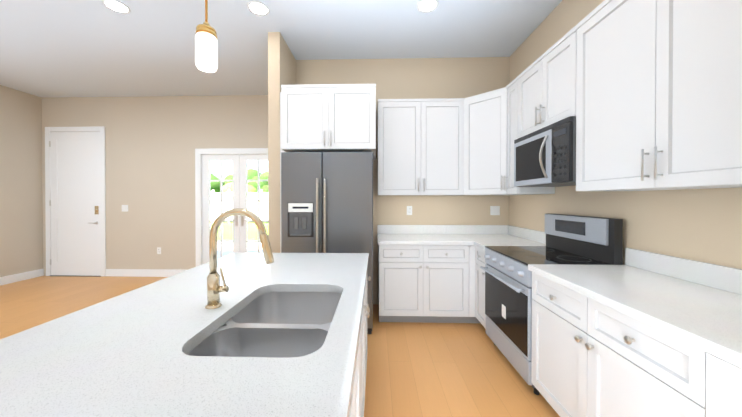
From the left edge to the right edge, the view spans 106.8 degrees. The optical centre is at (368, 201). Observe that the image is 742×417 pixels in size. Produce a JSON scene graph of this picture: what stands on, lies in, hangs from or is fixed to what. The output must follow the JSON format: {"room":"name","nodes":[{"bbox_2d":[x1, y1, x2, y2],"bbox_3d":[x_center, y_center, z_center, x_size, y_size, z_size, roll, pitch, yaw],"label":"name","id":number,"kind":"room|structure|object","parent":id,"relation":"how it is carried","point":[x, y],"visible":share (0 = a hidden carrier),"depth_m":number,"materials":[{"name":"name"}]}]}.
{"room":"kitchen","nodes":[
{"label":"kitchen","id":0,"kind":"room"},
{"bbox_2d":[0,85,42,276],"bbox_3d":[-6.051,-0.227,-1.016,0.120,3.180,12.120,0,0,2],"label":"wall","id":1,"kind":"structure","parent":0,"point":[21,223],"depth_m":4.62,"materials":[{"name":"paint"}]},
{"bbox_2d":[0,269,43,285],"bbox_3d":[-5.982,1.298,-1.009,0.015,0.130,11.879,0,0,2],"label":"baseboard","id":2,"kind":"structure","parent":1,"relation":"attached to","point":[9,279],"depth_m":4.62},
{"bbox_2d":[42,95,267,275],"bbox_3d":[-3.362,-0.264,4.909,4.913,3.180,0.120,0,0,2],"label":"wall","id":3,"kind":"structure","parent":0,"point":[152,143],"depth_m":4.86,"materials":[{"name":"paint"}]},
{"bbox_2d":[45,126,105,276],"bbox_3d":[-5.200,-0.001,4.871,1.090,2.655,0.064,0,0,2],"label":"door","id":4,"kind":"structure","parent":3,"relation":"attached to","point":[75,194],"depth_m":4.89,"materials":[{"name":"white wood"}]},
{"bbox_2d":[122,205,127,211],"bbox_3d":[-4.305,0.117,4.873,0.118,0.118,0.009,0,0,2],"label":"light switch","id":5,"kind":"object","parent":3,"relation":"attached to","point":[124,208],"visible":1,"depth_m":4.87,"materials":[{"name":"white plastic"}]},
{"bbox_2d":[106,269,185,276],"bbox_3d":[-3.844,1.262,4.864,1.618,0.130,0.015,0,0,2],"label":"baseboard","id":6,"kind":"structure","parent":3,"relation":"attached to","point":[109,272],"depth_m":4.86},
{"bbox_2d":[195,148,267,266],"bbox_3d":[-2.264,0.202,4.869,1.520,2.260,0.142,0,0,2],"label":"french door","id":7,"kind":"structure","parent":3,"relation":"attached to","point":[239,158],"depth_m":4.85,"materials":[{"name":"white wood"}]},
{"bbox_2d":[0,276,559,416],"bbox_3d":[-2.165,1.425,-1.208,8.260,0.120,12.300,0,0,2],"label":"floor","id":8,"kind":"structure","parent":0,"point":[417,369],"depth_m":2.36,"materials":[{"name":"brown wood"}]},
{"bbox_2d":[281,152,372,333],"bbox_3d":[-0.403,0.420,3.108,0.917,1.835,0.858,0,0,2],"label":"fridge","id":9,"kind":"object","parent":8,"relation":"on","point":[326,202],"visible":0.54,"depth_m":2.74,"materials":[{"name":"grey metal"}]},
{"bbox_2d":[348,256,370,416],"bbox_3d":[-0.558,0.913,0.684,1.076,0.879,3.120,0,0,2],"label":"kitchen island","id":10,"kind":"object","parent":8,"relation":"on","point":[358,389],"depth_m":1.50,"materials":[{"name":"white wood"}]},
{"bbox_2d":[0,253,367,416],"bbox_3d":[-0.598,0.453,0.682,1.117,0.040,3.180,0,0,2],"label":"island countertop","id":11,"kind":"structure","parent":10,"relation":"on","point":[116,356],"depth_m":0.74,"materials":[{"name":"white stone"}]},
{"bbox_2d":[200,208,275,307],"bbox_3d":[-0.524,0.229,1.126,0.281,0.402,0.060,0,0,2],"label":"faucet","id":12,"kind":"object","parent":11,"relation":"on","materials":[{"name":"gold metal"}]},
{"bbox_2d":[176,288,343,359],"bbox_3d":[-0.340,0.574,1.098,0.498,0.232,0.733,0,0,2],"label":"sink","id":13,"kind":"object","parent":11,"relation":"in","point":[290,323],"depth_m":1.04,"materials":[{"name":"silver metal"}]},
{"bbox_2d":[378,245,468,322],"bbox_3d":[0.604,0.897,3.254,0.958,0.880,0.605,0,0,2],"label":"base cabinet","id":14,"kind":"object","parent":8,"relation":"on","point":[417,283],"depth_m":2.96,"materials":[{"name":"white wood"}]},
{"bbox_2d":[377,233,472,244],"bbox_3d":[0.618,0.436,3.238,1.016,0.040,0.630,0,0,2],"label":"countertop","id":15,"kind":"structure","parent":14,"relation":"on","point":[382,238],"depth_m":3.04,"materials":[{"name":"white stone"}]},
{"bbox_2d":[469,245,556,328],"bbox_3d":[1.426,0.900,2.788,0.703,0.880,0.317,0,0,2],"label":"base cabinet","id":16,"kind":"object","parent":8,"relation":"on","point":[476,254],"depth_m":2.88,"materials":[{"name":"white wood"}]},
{"bbox_2d":[461,233,545,248],"bbox_3d":[1.454,0.437,3.076,0.664,0.040,0.905,0,0,2],"label":"countertop","id":17,"kind":"structure","parent":16,"relation":"on","point":[483,239],"depth_m":2.96,"materials":[{"name":"white stone"}]},
{"bbox_2d":[480,214,622,394],"bbox_3d":[1.389,0.729,2.248,0.684,1.228,0.754,0,0,2],"label":"range","id":18,"kind":"object","parent":8,"relation":"on","point":[578,240],"visible":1,"depth_m":2.11,"materials":[{"name":"grey metal"}]},
{"bbox_2d":[531,273,696,416],"bbox_3d":[1.417,0.909,1.371,0.639,0.880,0.988,0,0,2],"label":"base cabinet","id":19,"kind":"object","parent":8,"relation":"on","point":[640,333],"depth_m":1.30,"materials":[{"name":"white wood"}]},
{"bbox_2d":[529,265,741,368],"bbox_3d":[1.402,0.448,1.302,0.664,0.040,1.125,0,0,2],"label":"countertop","id":20,"kind":"structure","parent":19,"relation":"on","point":[708,319],"depth_m":1.20,"materials":[{"name":"white stone"}]},
{"bbox_2d":[693,349,741,416],"bbox_3d":[1.401,0.913,0.810,0.639,0.880,0.135,0,0,2],"label":"base cabinet","id":21,"kind":"object","parent":8,"relation":"on","point":[718,393],"depth_m":0.86,"materials":[{"name":"white wood"}]},
{"bbox_2d":[0,0,561,97],"bbox_3d":[-2.162,-1.876,-1.138,8.260,0.120,12.480,0,0,2],"label":"ceiling","id":22,"kind":"structure","parent":0,"point":[75,48],"depth_m":3.09,"materials":[{"name":"white paint"}]},
{"bbox_2d":[102,0,130,13],"bbox_3d":[-2.365,-1.835,2.590,0.200,0.008,0.200,0,0,2],"label":"recessed light","id":23,"kind":"object","parent":22,"relation":"in","point":[117,6],"visible":1,"depth_m":2.59,"materials":[{"name":"white"}]},
{"bbox_2d":[195,0,217,72],"bbox_3d":[-0.590,-1.155,1.002,0.124,1.348,0.124,0,0,2],"label":"pendant light","id":24,"kind":"object","parent":22,"relation":"hanging from","point":[206,50],"visible":1,"depth_m":0.98,"materials":[{"name":"white glass"}]},
{"bbox_2d":[247,1,269,15],"bbox_3d":[-1.043,-1.835,2.621,0.200,0.008,0.200,0,0,2],"label":"recessed light","id":25,"kind":"object","parent":22,"relation":"in","point":[258,8],"visible":1,"depth_m":2.62,"materials":[{"name":"white"}]},
{"bbox_2d":[417,0,438,12],"bbox_3d":[0.556,-1.835,2.575,0.200,0.008,0.200,0,0,2],"label":"recessed light","id":26,"kind":"object","parent":22,"relation":"in","point":[425,6],"visible":1,"depth_m":2.58,"materials":[{"name":"white"}]},
{"bbox_2d":[268,32,295,252],"bbox_3d":[-0.999,-0.257,3.891,0.130,3.180,1.780,0,0,2],"label":"wall","id":27,"kind":"structure","parent":0,"point":[281,65],"depth_m":3.00,"materials":[{"name":"paint"}]},
{"bbox_2d":[280,92,285,252],"bbox_3d":[-0.922,0.073,3.010,0.070,2.530,0.020,0,0,2],"label":"trim","id":28,"kind":"structure","parent":27,"relation":"attached to","point":[281,150],"depth_m":3.00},
{"bbox_2d":[296,57,509,303],"bbox_3d":[0.432,-0.256,3.619,2.747,3.180,0.120,0,0,2],"label":"wall","id":29,"kind":"structure","parent":0,"point":[415,78],"depth_m":3.55,"materials":[{"name":"paint"}]},
{"bbox_2d":[281,84,375,159],"bbox_3d":[-0.394,-0.865,3.186,0.965,0.654,0.775,0,0,2],"label":"upper cabinet","id":30,"kind":"object","parent":29,"relation":"attached to","point":[322,118],"depth_m":2.80,"materials":[{"name":"white wood"}]},
{"bbox_2d":[407,206,411,214],"bbox_3d":[0.534,0.115,3.553,0.072,0.118,0.010,0,0,2],"label":"outlet","id":31,"kind":"object","parent":29,"relation":"attached to","point":[409,210],"visible":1,"depth_m":3.55,"materials":[{"name":"white plastic"}]},
{"bbox_2d":[378,98,460,194],"bbox_3d":[0.618,-0.637,3.372,0.998,1.114,0.349,0,0,2],"label":"upper cabinet","id":32,"kind":"object","parent":29,"relation":"attached to","point":[419,140],"depth_m":3.20,"materials":[{"name":"white wood"}]},
{"bbox_2d":[377,225,508,232],"bbox_3d":[0.959,0.357,3.533,1.680,0.115,0.020,0,0,2],"label":"backsplash","id":33,"kind":"structure","parent":29,"relation":"attached to","point":[380,228],"depth_m":3.52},
{"bbox_2d":[490,206,499,214],"bbox_3d":[1.624,0.115,3.522,0.118,0.118,0.009,0,0,2],"label":"outlet","id":34,"kind":"object","parent":29,"relation":"attached to","point":[494,210],"visible":1,"depth_m":3.52,"materials":[{"name":"white plastic"}]},
{"bbox_2d":[509,0,741,268],"bbox_3d":[1.709,-0.221,-1.830,0.120,3.180,10.940,0,0,2],"label":"wall","id":35,"kind":"structure","parent":0,"point":[703,225],"depth_m":1.75,"materials":[{"name":"paint"}]},
{"bbox_2d":[461,87,504,194],"bbox_3d":[1.269,-0.635,3.004,0.343,1.112,0.343,0,0,2],"label":"upper cabinet","id":36,"kind":"object","parent":35,"relation":"attached to","point":[482,115],"depth_m":3.01,"materials":[{"name":"white wood"}]},
{"bbox_2d":[505,77,554,194],"bbox_3d":[1.601,-0.632,2.729,0.348,1.114,0.228,0,0,2],"label":"upper cabinet","id":37,"kind":"object","parent":35,"relation":"attached to","point":[511,89],"depth_m":2.76,"materials":[{"name":"white wood"}]},
{"bbox_2d":[517,25,576,138],"bbox_3d":[1.587,-0.886,2.231,0.348,0.600,0.756,0,0,2],"label":"upper cabinet","id":38,"kind":"object","parent":35,"relation":"attached to","point":[546,89],"depth_m":2.16,"materials":[{"name":"white wood"}]},
{"bbox_2d":[514,116,575,186],"bbox_3d":[1.533,-0.358,2.236,0.451,0.443,0.750,0,0,2],"label":"microwave","id":39,"kind":"object","parent":38,"relation":"attached to","point":[545,156],"visible":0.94,"depth_m":2.09,"materials":[{"name":"grey metal"}]},
{"bbox_2d":[509,225,741,292],"bbox_3d":[1.748,0.366,2.124,0.020,0.115,2.748,0,0,2],"label":"backsplash","id":40,"kind":"structure","parent":35,"relation":"attached to","point":[721,277],"depth_m":1.52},
{"bbox_2d":[573,0,741,190],"bbox_3d":[1.560,-0.623,1.290,0.348,1.114,1.123,0,0,2],"label":"upper cabinet","id":41,"kind":"object","parent":35,"relation":"attached to","point":[647,94],"depth_m":1.31,"materials":[{"name":"white wood"}]},
{"label":"outside","id":42,"kind":"structure","parent":0,"visible":0},
{"bbox_2d":[211,222,267,258],"bbox_3d":[1.721,1.042,62.356,120.000,0.128,115.000,0,0,2],"label":"ground","id":43,"kind":"structure","parent":42,"point":[227,236],"depth_m":10.30,"materials":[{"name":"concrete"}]},
{"bbox_2d":[210,189,267,222],"bbox_3d":[0.363,0.267,16.780,40.085,2.070,0.170,0,0,2],"label":"fence","id":44,"kind":"object","parent":43,"relation":"on","point":[229,193],"depth_m":16.98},
{"bbox_2d":[210,169,267,191],"bbox_3d":[-2.499,-2.539,38.253,79.841,7.412,40.041,0,0,2],"label":"trees","id":45,"kind":"object","parent":43,"relation":"on","point":[227,185],"depth_m":48.05,"materials":[{"name":"green plant"}]}
]}

